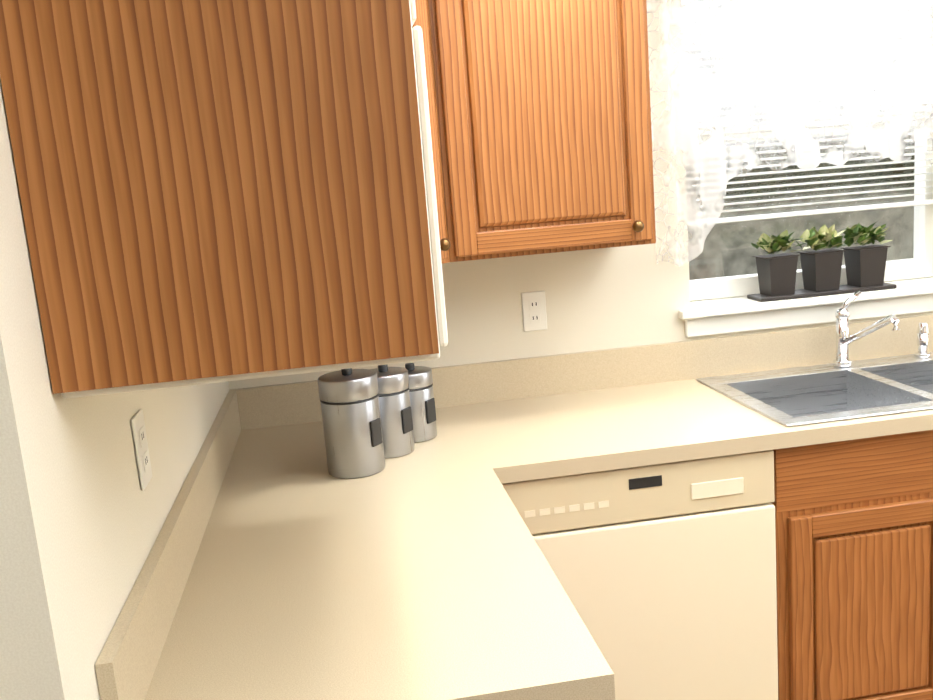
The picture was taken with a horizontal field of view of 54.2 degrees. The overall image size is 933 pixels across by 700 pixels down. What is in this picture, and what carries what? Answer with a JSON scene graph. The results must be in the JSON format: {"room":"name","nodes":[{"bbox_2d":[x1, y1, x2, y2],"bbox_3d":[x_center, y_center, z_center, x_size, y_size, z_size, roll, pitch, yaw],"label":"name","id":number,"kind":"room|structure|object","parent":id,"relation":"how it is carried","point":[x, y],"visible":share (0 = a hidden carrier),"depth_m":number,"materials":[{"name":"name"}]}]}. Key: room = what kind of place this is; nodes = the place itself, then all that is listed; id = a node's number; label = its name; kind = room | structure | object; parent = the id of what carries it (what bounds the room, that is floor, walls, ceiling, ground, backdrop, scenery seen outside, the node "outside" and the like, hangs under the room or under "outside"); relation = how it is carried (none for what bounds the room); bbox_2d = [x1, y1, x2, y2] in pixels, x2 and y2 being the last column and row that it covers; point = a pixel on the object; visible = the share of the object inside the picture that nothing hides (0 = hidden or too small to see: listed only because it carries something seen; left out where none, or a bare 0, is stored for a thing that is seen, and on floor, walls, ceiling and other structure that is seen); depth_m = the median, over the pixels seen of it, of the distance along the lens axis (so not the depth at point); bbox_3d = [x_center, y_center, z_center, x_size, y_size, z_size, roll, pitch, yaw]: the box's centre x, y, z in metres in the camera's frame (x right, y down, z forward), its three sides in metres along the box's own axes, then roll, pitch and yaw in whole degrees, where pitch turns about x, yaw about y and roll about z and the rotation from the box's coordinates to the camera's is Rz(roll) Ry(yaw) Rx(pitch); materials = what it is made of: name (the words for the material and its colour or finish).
{"room":"kitchen","nodes":[
{"label":"kitchen","id":0,"kind":"room"},
{"bbox_2d":[0,78,108,699],"bbox_3d":[-1.519,0.322,0.844,2.180,2.440,0.130,-6,11,-8],"label":"wall","id":1,"kind":"structure","parent":0,"point":[82,518],"depth_m":0.96,"materials":[{"name":"paint"}]},
{"bbox_2d":[72,380,235,635],"bbox_3d":[-0.641,0.077,1.776,0.150,2.440,1.470,-6,11,-8],"label":"wall","id":2,"kind":"structure","parent":0,"point":[127,520],"depth_m":1.34,"materials":[{"name":"paint"}]},
{"bbox_2d":[130,409,151,490],"bbox_3d":[-0.504,0.154,1.415,0.007,0.114,0.070,-6,11,-8],"label":"electrical outlet","id":3,"kind":"object","parent":2,"relation":"attached to","point":[141,447],"visible":1,"depth_m":1.40,"materials":[{"name":"white plastic"}]},
{"bbox_2d":[0,0,438,393],"bbox_3d":[-0.317,-0.427,1.423,0.496,0.762,0.899,-6,11,-8],"label":"upper cabinet","id":4,"kind":"object","parent":2,"relation":"attached to","point":[212,188],"visible":0.94,"depth_m":1.01,"materials":[{"name":"brown wood"}]},
{"bbox_2d":[61,0,447,397],"bbox_3d":[-0.298,-0.248,1.409,0.492,0.438,0.759,-6,11,-8],"label":"microwave","id":5,"kind":"object","parent":4,"relation":"in","point":[427,153],"visible":0.15,"depth_m":1.08,"materials":[{"name":"white"}]},
{"bbox_2d":[236,0,932,388],"bbox_3d":[2.263,-0.389,3.016,6.240,2.440,0.200,-6,11,-8],"label":"wall","id":6,"kind":"structure","parent":0,"point":[612,297],"depth_m":2.65,"materials":[{"name":"paint"}]},
{"bbox_2d":[412,0,450,263],"bbox_3d":[-0.373,-0.562,2.165,0.607,0.762,0.607,-6,11,-8],"label":"upper cabinet","id":7,"kind":"object","parent":6,"relation":"attached to","point":[422,20],"visible":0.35,"depth_m":2.16,"materials":[{"name":"brown wood"}]},
{"bbox_2d":[521,291,546,331],"bbox_3d":[0.197,-0.113,2.642,0.070,0.114,0.007,-6,11,-8],"label":"electrical outlet","id":8,"kind":"object","parent":6,"relation":"attached to","point":[534,311],"visible":1,"depth_m":2.64,"materials":[{"name":"white plastic"}]},
{"bbox_2d":[428,0,655,261],"bbox_3d":[0.173,-0.641,2.354,0.534,0.762,0.376,-6,11,-8],"label":"upper cabinet","id":9,"kind":"object","parent":6,"relation":"attached to","point":[544,117],"visible":1,"depth_m":2.22,"materials":[{"name":"brown wood"}]},
{"bbox_2d":[646,0,932,266],"bbox_3d":[1.035,-0.750,2.610,1.155,0.940,0.098,-6,11,-8],"label":"lace curtain","id":10,"kind":"object","parent":6,"relation":"hanging from","point":[814,29],"visible":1,"depth_m":2.58,"materials":[{"name":"white fabric"}]},
{"bbox_2d":[678,277,932,337],"bbox_3d":[1.099,-0.141,2.856,0.970,0.085,0.220,-6,11,-8],"label":"window sill","id":11,"kind":"structure","parent":6,"relation":"attached to","point":[740,314],"depth_m":2.75,"materials":[{"name":"white"}]},
{"bbox_2d":[747,222,896,301],"bbox_3d":[1.091,-0.277,2.772,0.450,0.213,0.124,-6,11,-8],"label":"pots","id":12,"kind":"object","parent":11,"relation":"on","point":[865,265],"visible":1,"depth_m":2.76,"materials":[{"name":"black"}]},
{"bbox_2d":[680,0,932,301],"bbox_3d":[1.053,-0.667,2.782,0.889,0.979,0.199,-6,11,-8],"label":"window","id":13,"kind":"structure","parent":6,"relation":"in","point":[919,264],"depth_m":2.87,"materials":[{"name":"white"}]},
{"bbox_2d":[680,0,932,225],"bbox_3d":[1.044,-0.778,2.764,0.878,0.730,0.030,-6,11,-8],"label":"window blinds","id":14,"kind":"object","parent":13,"relation":"attached to","point":[822,211],"visible":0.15,"depth_m":2.77,"materials":[{"name":"white plastic"}]},
{"bbox_3d":[1.619,1.254,1.317,8.300,0.050,3.880,-6,11,-8],"label":"floor","id":15,"kind":"structure","parent":0,"visible":0},
{"bbox_2d":[502,450,777,699],"bbox_3d":[0.396,0.655,2.477,0.656,0.885,0.592,-6,11,-8],"label":"dishwasher","id":16,"kind":"object","parent":15,"relation":"on","point":[665,573],"visible":0.69,"depth_m":2.16,"materials":[{"name":"beige metal"}]},
{"bbox_2d":[772,430,932,699],"bbox_3d":[1.189,0.568,2.596,0.937,0.888,0.615,-6,11,-8],"label":"base cabinet","id":17,"kind":"object","parent":15,"relation":"on","point":[854,549],"visible":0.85,"depth_m":2.22,"materials":[{"name":"brown wood"}]},
{"bbox_3d":[2.595,0.501,2.354,0.865,0.889,1.484,-6,11,-8],"label":"base cabinet","id":18,"kind":"object","parent":15,"relation":"on","visible":0},
{"bbox_2d":[95,410,614,699],"bbox_3d":[-0.182,0.339,1.554,0.639,0.153,0.870,-6,11,-8],"label":"countertop","id":19,"kind":"structure","parent":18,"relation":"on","point":[281,562],"depth_m":1.47,"materials":[{"name":"laminate"}]},
{"bbox_2d":[318,363,436,478],"bbox_3d":[-0.199,0.133,2.197,0.136,0.244,0.391,2,12,30],"label":"canisters","id":20,"kind":"object","parent":19,"relation":"on","point":[374,418],"visible":0.94,"depth_m":2.06,"materials":[{"name":"silver metal"}]},
{"bbox_2d":[204,314,932,476],"bbox_3d":[1.169,0.054,2.490,3.609,0.153,0.649,-6,11,-8],"label":"countertop","id":21,"kind":"structure","parent":18,"relation":"on","point":[642,405],"depth_m":2.56,"materials":[{"name":"laminate"}]},
{"bbox_2d":[696,352,932,426],"bbox_3d":[1.162,0.172,2.515,0.876,0.175,0.550,-6,11,-8],"label":"sink","id":22,"kind":"object","parent":21,"relation":"in","point":[811,394],"visible":0.5,"depth_m":2.65,"materials":[{"name":"silver metal"}]},
{"bbox_2d":[833,290,929,366],"bbox_3d":[1.256,-0.054,2.595,0.308,0.221,0.298,-6,11,-8],"label":"faucet","id":23,"kind":"object","parent":21,"relation":"on","point":[844,339],"visible":1,"depth_m":2.69,"materials":[{"name":"silver metal"}]},
{"label":"outside","id":24,"kind":"structure","parent":0,"visible":0},
{"bbox_2d":[681,0,915,279],"bbox_3d":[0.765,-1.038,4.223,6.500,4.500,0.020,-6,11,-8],"label":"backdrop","id":25,"kind":"structure","parent":24,"point":[738,259],"depth_m":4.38,"materials":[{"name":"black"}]}
]}

